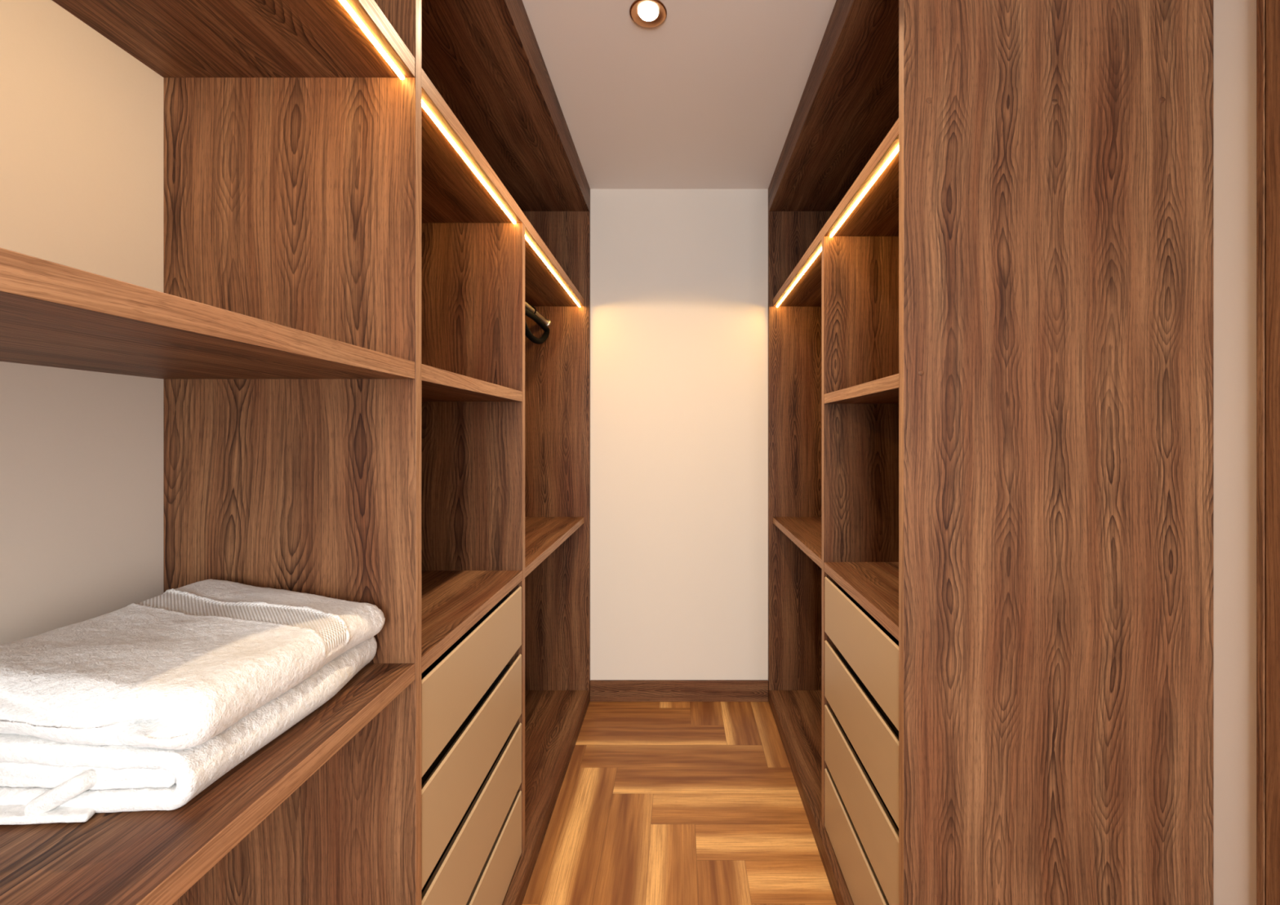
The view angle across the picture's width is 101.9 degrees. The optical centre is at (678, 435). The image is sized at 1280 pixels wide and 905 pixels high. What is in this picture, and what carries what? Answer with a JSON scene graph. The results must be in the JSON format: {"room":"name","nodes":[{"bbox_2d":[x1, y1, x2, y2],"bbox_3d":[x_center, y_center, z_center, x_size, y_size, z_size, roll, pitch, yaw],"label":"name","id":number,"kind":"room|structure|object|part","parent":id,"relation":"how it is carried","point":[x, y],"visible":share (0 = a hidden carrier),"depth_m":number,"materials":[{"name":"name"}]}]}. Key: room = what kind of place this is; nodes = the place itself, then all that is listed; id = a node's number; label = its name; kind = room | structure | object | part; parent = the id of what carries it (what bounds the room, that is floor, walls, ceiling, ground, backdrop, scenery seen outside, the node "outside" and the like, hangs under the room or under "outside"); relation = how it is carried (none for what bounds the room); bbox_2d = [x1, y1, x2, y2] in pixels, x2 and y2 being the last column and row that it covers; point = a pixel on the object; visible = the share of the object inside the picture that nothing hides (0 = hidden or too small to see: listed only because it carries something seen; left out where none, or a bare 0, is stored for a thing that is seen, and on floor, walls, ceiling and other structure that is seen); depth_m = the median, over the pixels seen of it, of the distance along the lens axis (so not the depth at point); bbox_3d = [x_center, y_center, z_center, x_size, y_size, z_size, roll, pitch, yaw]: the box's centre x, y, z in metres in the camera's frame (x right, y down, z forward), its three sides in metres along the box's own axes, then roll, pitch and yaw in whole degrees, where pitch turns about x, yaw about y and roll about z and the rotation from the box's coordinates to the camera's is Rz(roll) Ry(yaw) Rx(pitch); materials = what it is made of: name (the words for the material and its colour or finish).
{"room":"walk-in closet","nodes":[
{"label":"walk-in closet","id":0,"kind":"room"},
{"bbox_2d":[0,0,163,644],"bbox_3d":[-0.982,0.050,0.116,0.100,2.601,5.032,0,0,0],"label":"wall","id":1,"kind":"structure","parent":0,"point":[82,117],"depth_m":0.80,"materials":[{"name":"paint"}]},
{"bbox_2d":[590,188,768,680],"bbox_3d":[0.093,0.050,2.682,2.250,2.601,0.100,0,0,0],"label":"wall","id":2,"kind":"structure","parent":0,"point":[679,277],"depth_m":2.63,"materials":[{"name":"paint"}]},
{"bbox_2d":[590,680,768,702],"bbox_3d":[0.001,1.298,2.624,0.901,0.104,0.016,0,0,0],"label":"baseboard","id":3,"kind":"structure","parent":2,"relation":"attached to","point":[601,691],"depth_m":2.62,"materials":[{"name":"brown wood"}]},
{"bbox_2d":[521,702,836,904],"bbox_3d":[0.093,1.350,0.066,2.250,0.001,5.132,0,0,0],"label":"floor","id":4,"kind":"structure","parent":0,"point":[658,803],"depth_m":1.83,"materials":[{"name":"brown wood"}]},
{"bbox_2d":[0,0,421,904],"bbox_3d":[-0.692,0.050,-0.558,0.481,2.601,3.033,0,0,0],"label":"shelf unit","id":5,"kind":"object","parent":4,"relation":"on","point":[282,335],"visible":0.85,"depth_m":0.94,"materials":[{"name":"brown wood"}]},
{"bbox_2d":[0,636,377,825],"bbox_3d":[-0.698,0.367,0.738,0.356,0.090,0.404,0,0,0],"label":"folded towel","id":6,"kind":"object","parent":5,"relation":"on","point":[42,781],"visible":0.38,"depth_m":0.56,"materials":[{"name":"white fabric"}]},
{"bbox_2d":[0,579,385,750],"bbox_3d":[-0.694,0.301,0.743,0.364,0.104,0.392,0,0,0],"label":"folded towel","id":7,"kind":"object","parent":6,"relation":"on","point":[176,668],"visible":1,"depth_m":0.64,"materials":[{"name":"white fabric"}]},
{"bbox_3d":[-0.705,0.428,-0.557,0.455,0.030,2.986,0,0,0],"label":"shelf","id":8,"kind":"part","parent":5,"relation":"part of","materials":[{"name":"brown wood"}]},
{"bbox_3d":[-0.705,-0.117,-0.557,0.455,0.031,2.986,0,0,0],"label":"shelf","id":9,"kind":"part","parent":5,"relation":"part of","materials":[{"name":"brown wood"}]},
{"bbox_3d":[-0.705,-0.663,-0.557,0.455,0.035,2.986,0,0,0],"label":"shelf","id":10,"kind":"part","parent":5,"relation":"part of","materials":[{"name":"brown wood"}]},
{"bbox_3d":[-0.704,0.050,0.947,0.456,2.601,0.022,0,0,0],"label":"panel","id":11,"kind":"part","parent":5,"relation":"part of","materials":[{"name":"brown wood"}]},
{"bbox_2d":[421,0,590,904],"bbox_3d":[-0.692,0.050,1.795,0.481,2.600,1.673,0,0,0],"label":"wardrobe","id":12,"kind":"object","parent":4,"relation":"on","point":[505,189],"visible":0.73,"depth_m":1.58,"materials":[{"name":"brown wood"}]},
{"bbox_3d":[-0.487,0.965,1.267,0.019,0.181,0.613,0,0,0],"label":"drawer","id":13,"kind":"part","parent":12,"relation":"part of","materials":[{"name":"beige paint"}]},
{"bbox_3d":[-0.487,0.755,1.267,0.019,0.181,0.613,0,0,0],"label":"drawer","id":14,"kind":"part","parent":12,"relation":"part of","materials":[{"name":"beige paint"}]},
{"bbox_3d":[-0.487,0.548,1.267,0.019,0.178,0.613,0,0,0],"label":"drawer","id":15,"kind":"part","parent":12,"relation":"part of","materials":[{"name":"beige paint"}]},
{"bbox_2d":[421,570,522,673],"bbox_3d":[-0.701,0.428,1.267,0.447,0.030,0.618,0,0,0],"label":"shelf","id":16,"kind":"object","parent":12,"relation":"attached to","point":[452,602],"depth_m":1.29,"materials":[{"name":"brown wood"}]},
{"bbox_2d":[421,364,522,401],"bbox_3d":[-0.701,-0.117,1.267,0.447,0.031,0.618,0,0,0],"label":"shelf","id":17,"kind":"object","parent":12,"relation":"attached to","point":[437,384],"depth_m":1.25,"materials":[{"name":"brown wood"}]},
{"bbox_3d":[-0.487,1.174,1.267,0.019,0.188,0.613,0,0,0],"label":"drawer","id":18,"kind":"part","parent":12,"relation":"part of","materials":[{"name":"beige paint"}]},
{"bbox_2d":[421,67,584,306],"bbox_3d":[-0.701,-0.663,1.780,0.447,0.035,1.644,0,0,0],"label":"shelf","id":19,"kind":"object","parent":12,"relation":"attached to","point":[460,188],"depth_m":1.41,"materials":[{"name":"brown wood"}]},
{"bbox_3d":[-0.665,-0.562,2.103,0.025,0.025,0.994,0,0,0],"label":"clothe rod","id":20,"kind":"part","parent":12,"relation":"part of","materials":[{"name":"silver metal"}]},
{"bbox_2d":[524,306,549,344],"bbox_3d":[-0.663,-0.500,2.340,0.044,0.165,0.475,0,0,0],"label":"clothes hanger","id":21,"kind":"object","parent":12,"relation":"hanging from","point":[529,313],"visible":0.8,"depth_m":2.34,"materials":[{"name":"black plastic"}]},
{"bbox_2d":[524,517,584,577],"bbox_3d":[-0.701,0.428,2.103,0.447,0.030,0.999,0,0,0],"label":"shelf","id":22,"kind":"object","parent":12,"relation":"attached to","point":[543,535],"depth_m":2.14,"materials":[{"name":"brown wood"}]},
{"bbox_3d":[-0.692,0.113,2.617,0.481,2.475,0.030,0,0,0],"label":"panel","id":23,"kind":"part","parent":12,"relation":"part of","materials":[{"name":"brown wood"}]},
{"bbox_2d":[768,0,1213,904],"bbox_3d":[0.785,0.050,1.857,0.666,2.601,1.550,0,0,0],"label":"wardrobe","id":24,"kind":"object","parent":4,"relation":"on","point":[991,222],"visible":1,"depth_m":1.08,"materials":[{"name":"brown wood"}]},
{"bbox_2d":[773,517,821,568],"bbox_3d":[0.790,0.428,2.155,0.639,0.030,0.893,0,0,0],"label":"shelf","id":25,"kind":"object","parent":24,"relation":"attached to","point":[805,532],"depth_m":2.21,"materials":[{"name":"brown wood"}]},
{"bbox_3d":[0.785,0.113,2.617,0.666,2.475,0.030,0,0,0],"label":"panel","id":26,"kind":"part","parent":24,"relation":"part of","materials":[{"name":"brown wood"}]},
{"bbox_2d":[773,118,898,306],"bbox_3d":[0.790,-0.663,1.855,0.639,0.035,1.494,0,0,0],"label":"shelf","id":27,"kind":"object","parent":24,"relation":"attached to","point":[868,211],"depth_m":1.56,"materials":[{"name":"brown wood"}]},
{"bbox_3d":[0.481,1.174,1.395,0.019,0.188,0.569,0,0,0],"label":"drawer","id":28,"kind":"part","parent":24,"relation":"part of","materials":[{"name":"beige paint"}]},
{"bbox_2d":[824,562,898,640],"bbox_3d":[0.790,0.428,1.395,0.639,0.030,0.574,0,0,0],"label":"shelf","id":29,"kind":"object","parent":24,"relation":"attached to","point":[874,586],"depth_m":1.43,"materials":[{"name":"brown wood"}]},
{"bbox_2d":[824,373,898,404],"bbox_3d":[0.790,-0.117,1.395,0.639,0.031,0.574,0,0,0],"label":"shelf","id":30,"kind":"object","parent":24,"relation":"attached to","point":[885,390],"depth_m":1.38,"materials":[{"name":"brown wood"}]},
{"bbox_3d":[0.481,0.965,1.395,0.019,0.181,0.569,0,0,0],"label":"drawer","id":31,"kind":"part","parent":24,"relation":"part of","materials":[{"name":"beige paint"}]},
{"bbox_3d":[0.481,0.755,1.395,0.019,0.181,0.569,0,0,0],"label":"drawer","id":32,"kind":"part","parent":24,"relation":"part of","materials":[{"name":"beige paint"}]},
{"bbox_3d":[0.481,0.548,1.395,0.019,0.178,0.569,0,0,0],"label":"drawer","id":33,"kind":"part","parent":24,"relation":"part of","materials":[{"name":"beige paint"}]},
{"bbox_2d":[522,0,835,188],"bbox_3d":[0.093,-1.301,0.116,2.250,0.100,5.232,0,0,0],"label":"ceiling","id":34,"kind":"structure","parent":0,"point":[708,96],"depth_m":1.83,"materials":[{"name":"paint"}]},
{"bbox_2d":[629,0,666,27],"bbox_3d":[-0.091,-1.244,1.530,0.111,0.013,0.111,0,0,0],"label":"recessed light","id":35,"kind":"object","parent":34,"relation":"in","point":[645,13],"visible":1,"depth_m":1.53,"materials":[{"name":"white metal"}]},
{"bbox_3d":[-0.091,-1.244,1.530,0.060,0.012,0.060,0,0,0],"label":"bulb","id":36,"kind":"part","parent":35,"relation":"part of","materials":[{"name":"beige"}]},
{"bbox_2d":[1213,0,1256,904],"bbox_3d":[1.168,0.050,0.116,0.100,2.601,5.032,0,0,0],"label":"wall","id":37,"kind":"structure","parent":0,"point":[1234,20],"depth_m":1.04,"materials":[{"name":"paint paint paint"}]},
{"bbox_2d":[1256,0,1279,904],"bbox_3d":[1.157,0.140,0.581,0.102,2.420,0.822,0,0,0],"label":"door","id":38,"kind":"structure","parent":37,"relation":"in","point":[1268,11],"depth_m":0.97,"materials":[{"name":"brown wood"}]},
{"bbox_3d":[1.157,0.140,0.986,0.102,2.420,0.012,0,0,0],"label":"frame","id":39,"kind":"part","parent":38,"relation":"part of","materials":[{"name":"brown wood"}]}
]}

